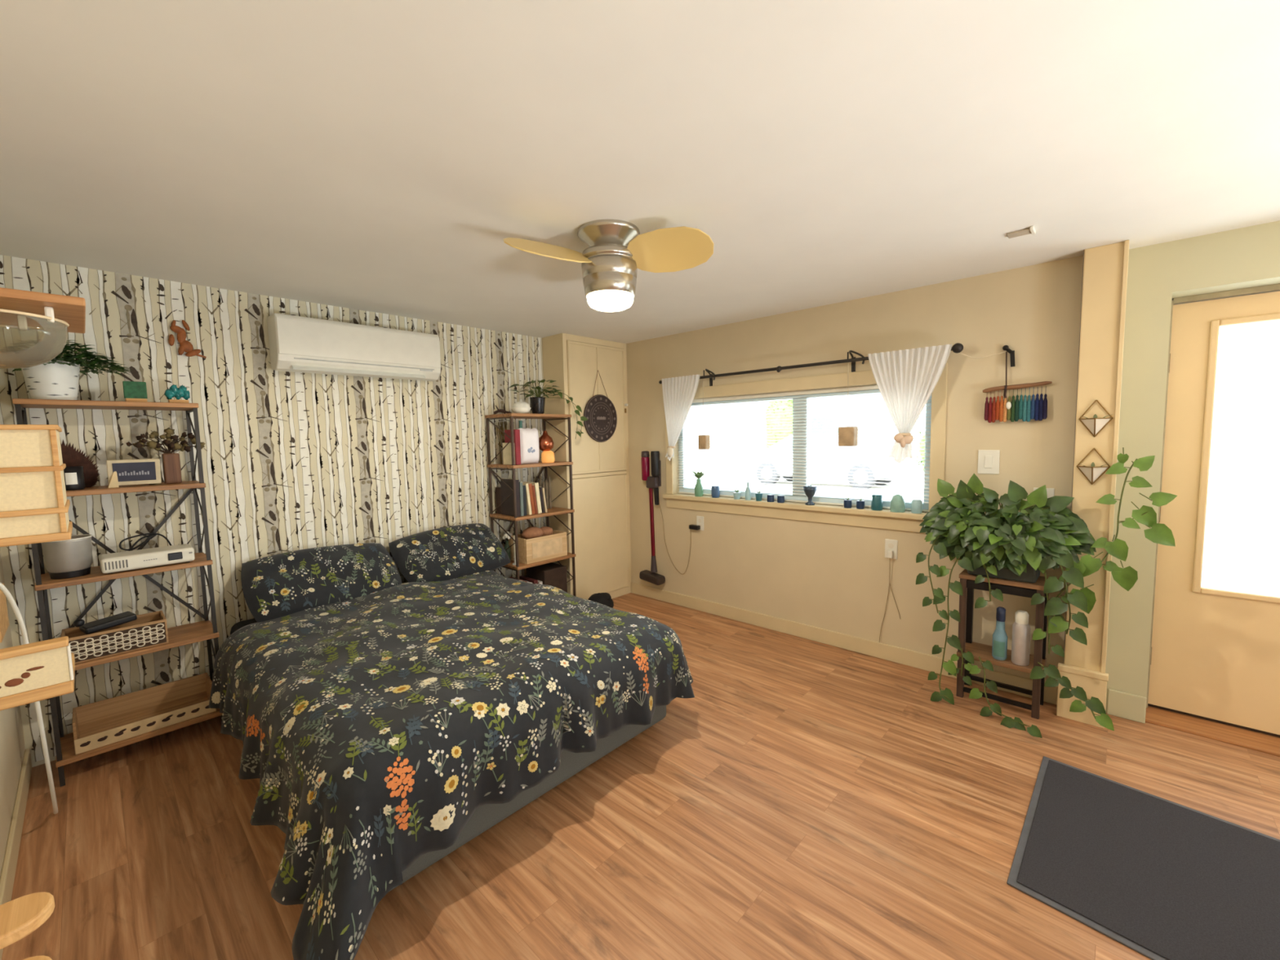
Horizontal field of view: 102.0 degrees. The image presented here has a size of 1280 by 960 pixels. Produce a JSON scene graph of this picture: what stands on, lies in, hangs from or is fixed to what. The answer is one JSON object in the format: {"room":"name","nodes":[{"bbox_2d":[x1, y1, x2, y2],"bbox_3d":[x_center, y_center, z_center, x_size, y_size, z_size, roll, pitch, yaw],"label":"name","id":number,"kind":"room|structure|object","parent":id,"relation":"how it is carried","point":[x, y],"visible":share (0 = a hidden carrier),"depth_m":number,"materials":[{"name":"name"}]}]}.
{"room":"studio apartment","nodes":[
{"label":"studio apartment","id":0,"kind":"room"},
{"bbox_2d":[0,547,25,876],"bbox_3d":[-0.552,0.301,0.101,6.320,2.245,0.100,3,6,43],"label":"wall","id":1,"kind":"structure","parent":0,"point":[12,747],"depth_m":1.94,"materials":[{"name":"beige paint"}]},
{"bbox_2d":[0,582,8,643],"bbox_3d":[-2.163,0.445,1.728,0.240,0.155,0.050,3,6,43],"label":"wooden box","id":2,"kind":"object","parent":1,"relation":"attached to","point":[4,622],"visible":0.97,"depth_m":1.74,"materials":[{"name":"brown wood"}]},
{"bbox_2d":[0,748,31,959],"bbox_3d":[-0.488,1.366,0.228,6.090,0.100,0.014,3,6,43],"label":"baseboard","id":3,"kind":"structure","parent":1,"relation":"attached to","point":[11,857],"depth_m":1.82,"materials":[{"name":"beige paint"}]},
{"bbox_2d":[0,892,54,949],"bbox_3d":[-1.138,0.784,0.889,0.110,0.024,0.177,3,6,43],"label":"stool","id":4,"kind":"object","parent":1,"relation":"attached to","point":[20,917],"visible":1,"depth_m":0.92,"materials":[{"name":"brown wood"}]},
{"bbox_2d":[0,582,57,813],"bbox_3d":[-2.142,0.803,1.833,0.087,1.022,0.437,-5,6,-35],"label":"cable","id":5,"kind":"object","parent":1,"relation":"attached to","point":[25,640],"visible":0.85,"depth_m":1.78,"materials":[{"name":"plastic"}]},
{"bbox_2d":[0,424,72,546],"bbox_3d":[-1.830,0.009,1.497,0.334,0.328,0.232,3,6,43],"label":"box","id":6,"kind":"object","parent":1,"relation":"attached to","point":[34,504],"visible":1,"depth_m":1.43,"materials":[{"name":"beige wood"}]},
{"bbox_2d":[0,635,75,711],"bbox_3d":[-1.708,0.503,1.418,0.293,0.148,0.211,3,6,43],"label":"tray","id":7,"kind":"object","parent":1,"relation":"attached to","point":[34,672],"visible":1,"depth_m":1.35,"materials":[{"name":"beige wood"}]},
{"bbox_2d":[22,955,52,959],"bbox_3d":[-1.046,0.828,0.807,0.110,0.024,0.177,3,6,43],"label":"shelf","id":8,"kind":"object","parent":1,"relation":"attached to","point":[35,957],"visible":1,"depth_m":0.88,"materials":[{"name":"brown wood"}]},
{"bbox_2d":[0,287,85,333],"bbox_3d":[-1.729,-0.464,1.405,0.480,0.022,0.307,3,6,43],"label":"shelf","id":9,"kind":"object","parent":1,"relation":"attached to","point":[70,309],"visible":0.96,"depth_m":1.35,"materials":[{"name":"brown wood"}]},
{"bbox_2d":[0,306,69,368],"bbox_3d":[-1.661,-0.369,1.337,0.262,0.158,0.262,3,6,43],"label":"clear bowl","id":10,"kind":"object","parent":9,"relation":"hanging from","point":[52,343],"visible":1,"depth_m":1.36,"materials":[{"name":"white plastic"}]},
{"bbox_2d":[0,254,601,767],"bbox_3d":[-1.562,0.035,3.567,0.102,2.245,3.610,3,6,43],"label":"wall","id":11,"kind":"structure","parent":0,"point":[292,461],"depth_m":2.81,"materials":[{"name":"paper"}]},
{"bbox_2d":[168,320,206,358],"bbox_3d":[-2.300,-0.718,2.630,0.028,0.182,0.143,3,6,43],"label":"wall ornament","id":12,"kind":"object","parent":11,"relation":"attached to","point":[186,346],"visible":1,"depth_m":2.61,"materials":[{"name":"wood"}]},
{"bbox_2d":[266,313,440,381],"bbox_3d":[-1.694,-0.785,3.161,0.182,0.304,0.912,3,6,43],"label":"air conditioner","id":13,"kind":"object","parent":11,"relation":"attached to","point":[297,344],"visible":1,"depth_m":3.04,"materials":[{"name":"white plastic"}]},
{"bbox_2d":[0,0,1279,343],"bbox_3d":[0.808,-1.017,1.482,6.320,0.100,4.160,3,6,43],"label":"ceiling","id":14,"kind":"structure","parent":0,"point":[376,156],"depth_m":1.44,"materials":[{"name":"paint"}]},
{"bbox_2d":[503,218,714,311],"bbox_3d":[-0.132,-0.840,2.027,0.756,0.304,0.741,3,6,43],"label":"ceiling fan","id":15,"kind":"object","parent":14,"relation":"hanging from","point":[615,255],"visible":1,"depth_m":2.00,"materials":[{"name":"metal"}]},
{"bbox_2d":[1006,226,1035,238],"bbox_3d":[1.592,-1.031,2.165,0.092,0.016,0.075,3,6,43],"label":"ceiling detector","id":16,"kind":"object","parent":14,"relation":"attached to","point":[1032,230],"visible":1,"depth_m":2.16,"materials":[{"name":"white plastic"}]},
{"bbox_2d":[1,592,1279,959],"bbox_3d":[0.808,1.325,1.625,6.320,0.100,4.020,3,6,43],"label":"floor","id":17,"kind":"structure","parent":0,"point":[810,799],"depth_m":1.87,"materials":[{"name":"wood"}]},
{"bbox_2d":[12,398,222,786],"bbox_3d":[-2.370,0.460,2.410,0.293,1.622,0.564,3,6,43],"label":"shelving unit","id":18,"kind":"object","parent":17,"relation":"on","point":[181,635],"visible":0.66,"depth_m":2.36,"materials":[{"name":"brown wood"}]},
{"bbox_2d":[0,340,133,399],"bbox_3d":[-2.467,-0.472,2.205,0.440,0.270,0.354,-4,5,-27],"label":"potted plant","id":19,"kind":"object","parent":18,"relation":"on","point":[58,378],"visible":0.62,"depth_m":2.17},
{"bbox_2d":[40,534,93,579],"bbox_3d":[-2.479,0.333,2.248,0.153,0.168,0.154,3,6,43],"label":"pot","id":20,"kind":"object","parent":18,"relation":"on","point":[73,557],"visible":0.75,"depth_m":2.20,"materials":[{"name":"silver plastic"}]},
{"bbox_2d":[63,466,84,490],"bbox_3d":[-2.451,-0.007,2.221,0.096,0.100,0.076,-2,5,-15],"label":"mug","id":21,"kind":"object","parent":18,"relation":"on","point":[73,475],"visible":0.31,"depth_m":2.21,"materials":[{"name":"black ceramic"}]},
{"bbox_2d":[60,439,99,487],"bbox_3d":[-2.517,-0.078,2.312,0.028,0.251,0.144,2,6,33],"label":"fan","id":22,"kind":"object","parent":18,"relation":"on","point":[70,456],"visible":0.35,"depth_m":2.32,"materials":[{"name":"brown"}]},
{"bbox_2d":[61,610,168,663],"bbox_3d":[-2.385,0.713,2.361,0.197,0.114,0.330,3,6,43],"label":"basket","id":23,"kind":"object","parent":18,"relation":"on","point":[149,629],"visible":0.94,"depth_m":2.32,"materials":[{"name":"brown wood"}]},
{"bbox_2d":[72,611,137,634],"bbox_3d":[-2.420,0.638,2.343,0.100,0.066,0.193,2,6,31],"label":"case","id":24,"kind":"object","parent":23,"relation":"in","point":[111,621],"visible":0.99,"depth_m":2.32,"materials":[{"name":"black plastic"}]},
{"bbox_2d":[106,458,161,488],"bbox_3d":[-2.288,-0.032,2.343,0.060,0.123,0.175,3,6,43],"label":"framed sign","id":25,"kind":"object","parent":18,"relation":"on","point":[137,471],"visible":1,"depth_m":2.33,"materials":[{"name":"beige wood"}]},
{"bbox_2d":[122,381,147,401],"bbox_3d":[-2.292,-0.399,2.353,0.050,0.095,0.076,3,6,43],"label":"box","id":26,"kind":"object","parent":18,"relation":"on","point":[133,391],"visible":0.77,"depth_m":2.34,"materials":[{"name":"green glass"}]},
{"bbox_2d":[71,672,216,754],"bbox_3d":[-2.334,1.089,2.455,0.214,0.134,0.472,3,6,43],"label":"wooden crate","id":27,"kind":"object","parent":18,"relation":"on","point":[98,724],"visible":0.96,"depth_m":2.46,"materials":[{"name":"brown wood"}]},
{"bbox_2d":[98,543,195,573],"bbox_3d":[-2.283,0.364,2.405,0.167,0.073,0.313,3,6,43],"label":"projector","id":28,"kind":"object","parent":18,"relation":"on","point":[109,563],"visible":1,"depth_m":2.35,"materials":[{"name":"white plastic"}]},
{"bbox_2d":[119,533,171,551],"bbox_3d":[-2.370,0.324,2.496,0.195,0.136,0.025,-5,6,-41],"label":"coiled cable","id":29,"kind":"object","parent":28,"relation":"on","point":[153,535],"visible":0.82,"depth_m":2.48,"materials":[{"name":"black plastic"}]},
{"bbox_2d":[126,427,204,484],"bbox_3d":[-2.249,-0.117,2.469,0.088,0.269,0.276,3,6,43],"label":"flower vase","id":30,"kind":"object","parent":18,"relation":"on","point":[171,461],"visible":0.99,"depth_m":2.46,"materials":[{"name":"ceramic"}]},
{"bbox_2d":[164,384,190,403],"bbox_3d":[-2.195,-0.409,2.457,0.050,0.093,0.092,3,6,43],"label":"glass ornament","id":31,"kind":"object","parent":18,"relation":"on","point":[181,392],"visible":0.92,"depth_m":2.45,"materials":[{"name":"teal glass"}]},
{"bbox_2d":[230,617,666,891],"bbox_3d":[-1.031,0.986,2.680,1.905,0.475,1.430,3,6,43],"label":"bed","id":32,"kind":"object","parent":17,"relation":"on","point":[486,816],"visible":0.07,"depth_m":1.99,"materials":[{"name":"grey fabric"}]},
{"bbox_2d":[240,542,401,622],"bbox_3d":[-1.792,0.560,2.965,0.397,0.327,0.777,3,6,43],"label":"pillow","id":33,"kind":"object","parent":32,"relation":"on","point":[275,586],"visible":0.97,"depth_m":2.86,"materials":[{"name":"fabric"}]},
{"bbox_2d":[388,523,510,582],"bbox_3d":[-1.274,0.498,3.518,0.399,0.326,0.747,3,6,43],"label":"pillow","id":34,"kind":"object","parent":32,"relation":"on","point":[454,552],"visible":0.95,"depth_m":3.42,"materials":[{"name":"fabric"}]},
{"bbox_2d":[208,570,694,959],"bbox_3d":[-0.870,0.949,2.422,1.845,0.574,1.811,3,6,43],"label":"comforter","id":35,"kind":"object","parent":32,"relation":"on","point":[373,727],"visible":1,"depth_m":1.85,"materials":[{"name":"fabric"}]},
{"bbox_2d":[484,413,576,596],"bbox_3d":[-0.829,0.304,4.014,0.352,1.606,0.544,3,6,43],"label":"shelving unit","id":36,"kind":"object","parent":17,"relation":"on","point":[554,511],"visible":0.63,"depth_m":3.89,"materials":[{"name":"brown wood"}]},
{"bbox_2d":[495,487,502,514],"bbox_3d":[-0.967,0.146,4.018,0.083,0.200,0.290,3,6,43],"label":"book","id":37,"kind":"object","parent":36,"relation":"on","point":[498,490],"visible":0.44,"depth_m":3.91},
{"bbox_2d":[496,421,506,464],"bbox_3d":[-1.039,-0.283,3.921,0.025,0.322,0.094,3,6,43],"label":"reeds","id":38,"kind":"object","parent":36,"relation":"on","point":[501,428],"visible":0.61,"depth_m":3.91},
{"bbox_2d":[502,533,511,559],"bbox_3d":[-0.999,0.509,3.896,0.062,0.212,0.062,3,6,43],"label":"bud vase","id":39,"kind":"object","parent":36,"relation":"on","point":[505,535],"visible":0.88,"depth_m":3.88,"materials":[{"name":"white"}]},
{"bbox_2d":[502,442,515,465],"bbox_3d":[-0.954,-0.190,3.767,0.140,0.160,0.012,3,6,43],"label":"book","id":40,"kind":"object","parent":36,"relation":"on","point":[507,453],"visible":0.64,"depth_m":3.77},
{"bbox_2d":[500,478,520,516],"bbox_3d":[-0.956,0.127,3.816,0.202,0.270,0.030,3,6,43],"label":"book","id":41,"kind":"object","parent":36,"relation":"on","point":[507,506],"visible":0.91,"depth_m":3.80,"materials":[{"name":"paper"}]},
{"bbox_2d":[504,429,520,465],"bbox_3d":[-0.928,-0.239,3.778,0.140,0.254,0.040,3,6,43],"label":"book","id":42,"kind":"object","parent":36,"relation":"on","point":[516,432],"visible":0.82,"depth_m":3.73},
{"bbox_2d":[511,399,531,413],"bbox_3d":[-0.872,-0.538,3.805,0.144,0.106,0.144,3,6,43],"label":"dish","id":43,"kind":"object","parent":36,"relation":"on","point":[521,406],"visible":0.87,"depth_m":3.76,"materials":[{"name":"ceramic"}]},
{"bbox_2d":[519,481,524,515],"bbox_3d":[-0.926,0.135,3.834,0.182,0.250,0.024,3,6,43],"label":"book","id":44,"kind":"object","parent":36,"relation":"on","point":[521,487],"visible":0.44,"depth_m":3.77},
{"bbox_2d":[522,484,526,515],"bbox_3d":[-0.904,0.146,3.850,0.172,0.225,0.022,3,6,43],"label":"book","id":45,"kind":"object","parent":36,"relation":"on","point":[523,486],"visible":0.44,"depth_m":3.79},
{"bbox_2d":[522,483,532,515],"bbox_3d":[-0.881,0.138,3.875,0.172,0.236,0.045,3,6,43],"label":"book","id":46,"kind":"object","parent":36,"relation":"on","point":[527,494],"visible":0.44,"depth_m":3.82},
{"bbox_2d":[519,575,537,583],"bbox_3d":[-0.856,0.875,3.974,0.210,0.250,0.034,3,6,43],"label":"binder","id":47,"kind":"object","parent":36,"relation":"on","point":[521,577],"visible":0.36,"depth_m":3.94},
{"bbox_2d":[518,427,539,463],"bbox_3d":[-0.831,-0.256,3.859,0.084,0.264,0.176,3,6,43],"label":"pack","id":48,"kind":"object","parent":36,"relation":"on","point":[529,437],"visible":0.91,"depth_m":3.82},
{"bbox_2d":[522,482,535,514],"bbox_3d":[-0.862,0.137,3.895,0.172,0.233,0.049,3,6,43],"label":"book","id":49,"kind":"object","parent":36,"relation":"on","point":[530,485],"visible":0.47,"depth_m":3.83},
{"bbox_2d":[523,481,542,513],"bbox_3d":[-0.822,0.133,3.937,0.172,0.234,0.053,3,6,43],"label":"book","id":50,"kind":"object","parent":36,"relation":"on","point":[535,484],"visible":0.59,"depth_m":3.88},
{"bbox_2d":[508,529,567,564],"bbox_3d":[-0.786,0.509,4.009,0.234,0.184,0.380,3,6,43],"label":"wooden crate","id":51,"kind":"object","parent":36,"relation":"on","point":[536,549],"visible":0.76,"depth_m":3.91,"materials":[{"name":"wood"}]},
{"bbox_2d":[521,526,552,539],"bbox_3d":[-0.788,0.407,4.011,0.147,0.105,0.282,3,6,43],"label":"folded cloths","id":52,"kind":"object","parent":51,"relation":"in","point":[531,532],"visible":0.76,"depth_m":3.94,"materials":[{"name":"fabric"}]},
{"bbox_2d":[536,473,551,508],"bbox_3d":[-0.774,0.090,4.168,0.104,0.280,0.084,3,6,43],"label":"sticks","id":53,"kind":"object","parent":36,"relation":"on","point":[547,492],"visible":0.64,"depth_m":4.14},
{"bbox_2d":[526,562,567,592],"bbox_3d":[-0.742,0.835,4.131,0.240,0.300,0.220,3,6,43],"label":"storage box","id":54,"kind":"object","parent":36,"relation":"on","point":[552,574],"visible":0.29,"depth_m":4.06,"materials":[{"name":"cardboard"}]},
{"bbox_2d":[538,431,555,462],"bbox_3d":[-0.727,-0.256,3.993,0.127,0.244,0.128,3,6,43],"label":"lantern","id":55,"kind":"object","parent":36,"relation":"on","point":[546,442],"visible":0.94,"depth_m":3.95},
{"bbox_2d":[509,379,587,437],"bbox_3d":[-0.706,-0.540,3.984,0.609,0.457,0.275,-3,5,-22],"label":"trailing plant","id":56,"kind":"object","parent":36,"relation":"on","point":[537,402],"visible":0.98,"depth_m":3.93,"materials":[{"name":"green plant"}]},
{"bbox_2d":[542,333,631,599],"bbox_3d":[-0.422,-0.064,4.480,0.310,2.244,0.712,3,6,43],"label":"closet","id":57,"kind":"object","parent":17,"relation":"on","point":[601,504],"visible":0.86,"depth_m":4.32,"materials":[{"name":"paint"}]},
{"bbox_2d":[583,369,617,442],"bbox_3d":[-0.331,-0.619,4.347,0.018,0.602,0.376,3,6,43],"label":"wall plaque","id":58,"kind":"object","parent":57,"relation":"hanging from","point":[600,411],"visible":1,"depth_m":4.34,"materials":[{"name":"wood"}]},
{"bbox_2d":[587,592,613,608],"bbox_3d":[-0.316,0.990,4.054,0.199,0.216,0.242,3,6,43],"label":"bag","id":59,"kind":"object","parent":17,"relation":"on","point":[604,598],"visible":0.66,"depth_m":4.00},
{"bbox_2d":[955,568,1048,719],"bbox_3d":[1.889,0.828,2.708,0.361,0.668,0.213,3,6,43],"label":"plant stand","id":60,"kind":"object","parent":17,"relation":"on","point":[984,651],"visible":0.61,"depth_m":2.66,"materials":[{"name":"brown wood"}]},
{"bbox_2d":[991,606,1007,660],"bbox_3d":[1.850,0.786,2.661,0.063,0.270,0.065,3,6,43],"label":"bottle","id":61,"kind":"object","parent":60,"relation":"on","point":[999,646],"visible":1,"depth_m":2.64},
{"bbox_2d":[1011,609,1031,666],"bbox_3d":[1.914,0.790,2.602,0.074,0.268,0.074,3,6,43],"label":"bottle","id":62,"kind":"object","parent":60,"relation":"on","point":[1020,643],"visible":1,"depth_m":2.58,"materials":[{"name":"silver metal"}]},
{"bbox_2d":[915,447,1177,737],"bbox_3d":[1.889,0.514,2.539,0.378,1.341,0.997,-6,6,-43],"label":"plant","id":63,"kind":"object","parent":60,"relation":"on","point":[1006,543],"visible":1,"depth_m":2.47,"materials":[{"name":"green plant"}]},
{"bbox_2d":[1006,755,1279,959],"bbox_3d":[1.903,1.262,1.437,0.868,0.010,1.411,-5,6,-42],"label":"door mat","id":64,"kind":"object","parent":17,"relation":"on","point":[1161,878],"visible":1,"depth_m":1.65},
{"bbox_2d":[626,255,1083,682],"bbox_3d":[0.992,-0.032,3.745,3.590,2.245,0.140,3,6,43],"label":"wall","id":65,"kind":"structure","parent":0,"point":[833,577],"depth_m":3.21,"materials":[{"name":"beige paint"}]},
{"bbox_2d":[639,450,665,585],"bbox_3d":[0.102,0.320,4.434,0.236,1.136,0.123,3,6,43],"label":"stick vacuum","id":66,"kind":"object","parent":65,"relation":"attached to","point":[653,482],"visible":1,"depth_m":4.40,"materials":[{"name":"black plastic"}]},
{"bbox_2d":[659,504,700,574],"bbox_3d":[0.324,0.503,4.291,0.416,0.574,0.045,3,6,43],"label":"charger","id":67,"kind":"object","parent":65,"relation":"attached to","point":[691,526],"visible":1,"depth_m":4.25,"materials":[{"name":"black plastic"}]},
{"bbox_2d":[696,515,703,530],"bbox_3d":[0.483,0.347,4.158,0.070,0.115,0.009,3,6,43],"label":"outlet","id":68,"kind":"object","parent":65,"relation":"attached to","point":[700,519],"visible":0.96,"depth_m":4.15,"materials":[{"name":"white plastic"}]},
{"bbox_2d":[662,362,947,533],"bbox_3d":[1.004,-0.216,3.670,2.095,0.975,0.165,3,6,43],"label":"window","id":69,"kind":"structure","parent":65,"relation":"in","point":[880,519],"depth_m":3.53,"materials":[{"name":"plastic"}]},
{"bbox_2d":[691,470,706,496],"bbox_3d":[0.463,0.028,4.130,0.171,0.204,0.112,3,6,43],"label":"vase","id":70,"kind":"object","parent":69,"relation":"on","point":[699,487],"visible":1,"depth_m":4.12,"materials":[{"name":"green glass"}]},
{"bbox_2d":[711,485,719,497],"bbox_3d":[0.588,0.091,4.031,0.064,0.090,0.064,3,6,43],"label":"glass jar","id":71,"kind":"object","parent":69,"relation":"on","point":[715,492],"visible":1,"depth_m":4.00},
{"bbox_2d":[745,482,751,500],"bbox_3d":[0.799,0.083,3.832,0.044,0.130,0.044,3,6,43],"label":"glass bottle","id":72,"kind":"object","parent":69,"relation":"on","point":[748,491],"visible":1,"depth_m":3.82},
{"bbox_2d":[677,384,931,511],"bbox_3d":[1.014,-0.234,3.683,1.908,0.770,0.026,3,6,43],"label":"blind","id":73,"kind":"object","parent":69,"relation":"attached to","point":[875,386],"visible":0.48,"depth_m":3.59,"materials":[{"name":"white plastic"}]},
{"bbox_2d":[803,484,817,505],"bbox_3d":[1.150,0.098,3.505,0.090,0.139,0.090,3,6,43],"label":"pedestal bowl","id":74,"kind":"object","parent":69,"relation":"on","point":[810,491],"visible":1,"depth_m":3.48,"materials":[{"name":"grey glass"}]},
{"bbox_2d":[871,493,883,510],"bbox_3d":[1.469,0.138,3.210,0.068,0.095,0.068,3,6,43],"label":"glass jar","id":75,"kind":"object","parent":69,"relation":"on","point":[877,500],"visible":1,"depth_m":3.19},
{"bbox_2d":[889,493,905,512],"bbox_3d":[1.556,0.138,3.128,0.084,0.105,0.084,3,6,43],"label":"glass cloche","id":76,"kind":"object","parent":69,"relation":"on","point":[897,504],"visible":1,"depth_m":3.10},
{"bbox_2d":[911,498,922,513],"bbox_3d":[1.634,0.155,3.058,0.060,0.080,0.060,3,6,43],"label":"glass jar","id":77,"kind":"object","parent":69,"relation":"on","point":[916,504],"visible":1,"depth_m":3.04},
{"bbox_2d":[658,342,963,386],"bbox_3d":[0.965,-0.736,3.519,2.143,0.163,0.121,3,6,43],"label":"curtain rod","id":78,"kind":"object","parent":65,"relation":"attached to","point":[957,348],"visible":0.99,"depth_m":3.35,"materials":[{"name":"metal"}]},
{"bbox_2d":[662,374,700,460],"bbox_3d":[0.319,-0.479,4.068,0.380,0.657,0.060,3,6,43],"label":"sheer curtain","id":79,"kind":"object","parent":78,"relation":"hanging from","point":[678,393],"visible":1,"depth_m":4.09,"materials":[{"name":"white fabric"}]},
{"bbox_2d":[697,397,710,448],"bbox_3d":[0.486,-0.501,3.945,0.075,0.532,0.060,3,6,43],"label":"hanging lantern","id":80,"kind":"object","parent":78,"relation":"hanging from","point":[704,441],"visible":1,"depth_m":3.94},
{"bbox_2d":[838,375,857,446],"bbox_3d":[1.287,-0.466,3.198,0.098,0.511,0.078,3,6,43],"label":"hanging lantern","id":81,"kind":"object","parent":78,"relation":"hanging from","point":[847,436],"visible":1,"depth_m":3.19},
{"bbox_2d":[867,343,952,463],"bbox_3d":[1.516,-0.416,2.948,0.440,0.647,0.067,3,6,43],"label":"sheer curtain","id":82,"kind":"object","parent":78,"relation":"hanging from","point":[905,380],"visible":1,"depth_m":2.95,"materials":[{"name":"white fabric"}]},
{"bbox_2d":[631,582,1057,704],"bbox_3d":[1.036,1.047,3.708,3.054,0.100,0.014,3,6,43],"label":"baseboard","id":83,"kind":"structure","parent":65,"relation":"attached to","point":[911,658],"depth_m":3.44,"materials":[{"name":"beige paint"}]},
{"bbox_2d":[879,550,900,642],"bbox_3d":[1.537,0.727,3.185,0.121,0.595,0.035,3,6,43],"label":"plug","id":84,"kind":"object","parent":65,"relation":"attached to","point":[890,553],"visible":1,"depth_m":3.17,"materials":[{"name":"white plastic"}]},
{"bbox_2d":[884,538,897,559],"bbox_3d":[1.540,0.424,3.176,0.072,0.118,0.009,3,6,43],"label":"outlet","id":85,"kind":"object","parent":65,"relation":"attached to","point":[890,544],"visible":0.94,"depth_m":3.17,"materials":[{"name":"white plastic"}]},
{"bbox_2d":[977,449,999,474],"bbox_3d":[1.884,-0.097,2.800,0.098,0.130,0.011,3,6,43],"label":"light switch","id":86,"kind":"object","parent":65,"relation":"attached to","point":[988,460],"visible":1,"depth_m":2.80,"materials":[{"name":"white plastic"}]},
{"bbox_2d":[1002,345,1015,367],"bbox_3d":[1.918,-0.645,2.693,0.026,0.116,0.060,-4,5,-28],"label":"wall hook","id":87,"kind":"object","parent":65,"relation":"attached to","point":[1006,348],"visible":1,"depth_m":2.68,"materials":[{"name":"black metal"}]},
{"bbox_2d":[982,351,1052,422],"bbox_3d":[1.938,-0.483,2.671,0.291,0.367,0.034,3,6,43],"label":"wall hanging","id":88,"kind":"object","parent":87,"relation":"hanging from","point":[1036,409],"visible":1,"depth_m":2.68,"materials":[{"name":"multicoloured fabric"}]},
{"bbox_2d":[1033,487,1054,497],"bbox_3d":[2.065,0.098,2.651,0.085,0.115,0.009,3,6,43],"label":"outlet","id":89,"kind":"object","parent":65,"relation":"attached to","point":[1050,491],"visible":0.2,"depth_m":2.63,"materials":[{"name":"white plastic"}]},
{"bbox_2d":[1063,249,1084,662],"bbox_3d":[2.114,-0.088,2.521,0.002,1.974,0.104,3,6,43],"label":"trim","id":90,"kind":"structure","parent":65,"relation":"attached to","point":[1083,250],"depth_m":2.46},
{"bbox_2d":[1056,662,1108,728],"bbox_3d":[2.138,1.043,2.510,0.186,0.262,0.034,3,6,43],"label":"trim","id":91,"kind":"structure","parent":65,"relation":"attached to","point":[1094,682],"depth_m":2.50,"materials":[{"name":"beige paint"}]},
{"bbox_2d":[1064,241,1124,671],"bbox_3d":[2.168,0.049,2.481,0.142,2.245,0.110,3,6,43],"label":"pillar","id":92,"kind":"structure","parent":65,"relation":"attached to","point":[1103,265],"depth_m":2.41,"materials":[{"name":"beige paint"}]},
{"bbox_2d":[1076,448,1110,484],"bbox_3d":[2.105,-0.062,2.407,0.122,0.173,0.066,3,6,43],"label":"wall planter","id":93,"kind":"object","parent":92,"relation":"attached to","point":[1092,473],"visible":0.99,"depth_m":2.42,"materials":[{"name":"ceramic"}]},
{"bbox_2d":[1078,400,1112,436],"bbox_3d":[2.101,-0.284,2.388,0.123,0.173,0.066,3,6,43],"label":"wall planter","id":94,"kind":"object","parent":92,"relation":"attached to","point":[1094,425],"visible":1,"depth_m":2.40,"materials":[{"name":"ceramic"}]},
{"bbox_2d":[1100,240,1129,673],"bbox_3d":[2.176,-0.073,2.376,0.016,1.982,0.012,3,6,43],"label":"trim","id":95,"kind":"structure","parent":65,"relation":"attached to","point":[1126,242],"depth_m":2.36,"materials":[{"name":"beige paint"}]},
{"bbox_2d":[1105,220,1279,714],"bbox_3d":[3.342,0.090,1.709,2.630,2.245,0.260,3,6,43],"label":"wall","id":96,"kind":"structure","parent":0,"point":[1246,257],"depth_m":2.40,"materials":[{"name":"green paint"}]},
{"bbox_2d":[1106,688,1146,723],"bbox_3d":[2.375,1.103,2.530,0.136,0.130,0.013,3,6,43],"label":"baseboard","id":97,"kind":"structure","parent":96,"relation":"attached to","point":[1122,704],"depth_m":2.52,"materials":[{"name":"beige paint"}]},
{"bbox_2d":[1145,706,1279,756],"bbox_3d":[2.859,1.172,2.277,0.920,0.014,0.249,3,6,43],"label":"threshold","id":98,"kind":"object","parent":96,"relation":"attached to","point":[1260,742],"depth_m":2.40,"materials":[{"name":"brown wood"}]},
{"bbox_2d":[1146,283,1279,707],"bbox_3d":[2.878,0.161,2.236,0.919,2.005,0.075,3,6,43],"label":"trim","id":99,"kind":"structure","parent":96,"relation":"attached to","point":[1274,287],"depth_m":2.41,"materials":[{"name":"paint"}]},
{"bbox_2d":[1147,290,1279,737],"bbox_3d":[2.839,0.179,2.202,0.906,1.978,0.160,3,6,43],"label":"door","id":100,"kind":"structure","parent":96,"relation":"in","point":[1215,648],"depth_m":2.40,"materials":[{"name":"paint"}]},
{"label":"outside","id":101,"kind":"structure","parent":0,"visible":0},
{"bbox_2d":[686,461,924,502],"bbox_3d":[18.071,-1.025,26.703,70.000,0.150,56.335,3,6,43],"label":"ground","id":102,"kind":"structure","parent":101,"point":[689,462],"depth_m":15.40,"materials":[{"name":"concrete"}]},
{"bbox_2d":[760,399,792,448],"bbox_3d":[6.457,-2.280,23.257,2.242,3.778,2.250,3,6,43],"label":"bush","id":103,"kind":"object","parent":102,"relation":"on","point":[782,402],"visible":0.22,"depth_m":22.59,"materials":[{"name":"plant"}]},
{"bbox_2d":[686,393,925,466],"bbox_3d":[6.570,-3.815,30.482,29.000,5.250,7.300,3,6,43],"label":"house","id":104,"kind":"structure","parent":102,"relation":"on","point":[857,398],"depth_m":26.61,"materials":[{"name":"beige"}]},
{"bbox_2d":[743,434,914,489],"bbox_3d":[5.286,-0.583,14.901,4.360,1.450,1.734,3,6,43],"label":"parked car","id":105,"kind":"object","parent":102,"relation":"on","point":[829,437],"visible":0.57,"depth_m":14.03,"materials":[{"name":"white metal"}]},
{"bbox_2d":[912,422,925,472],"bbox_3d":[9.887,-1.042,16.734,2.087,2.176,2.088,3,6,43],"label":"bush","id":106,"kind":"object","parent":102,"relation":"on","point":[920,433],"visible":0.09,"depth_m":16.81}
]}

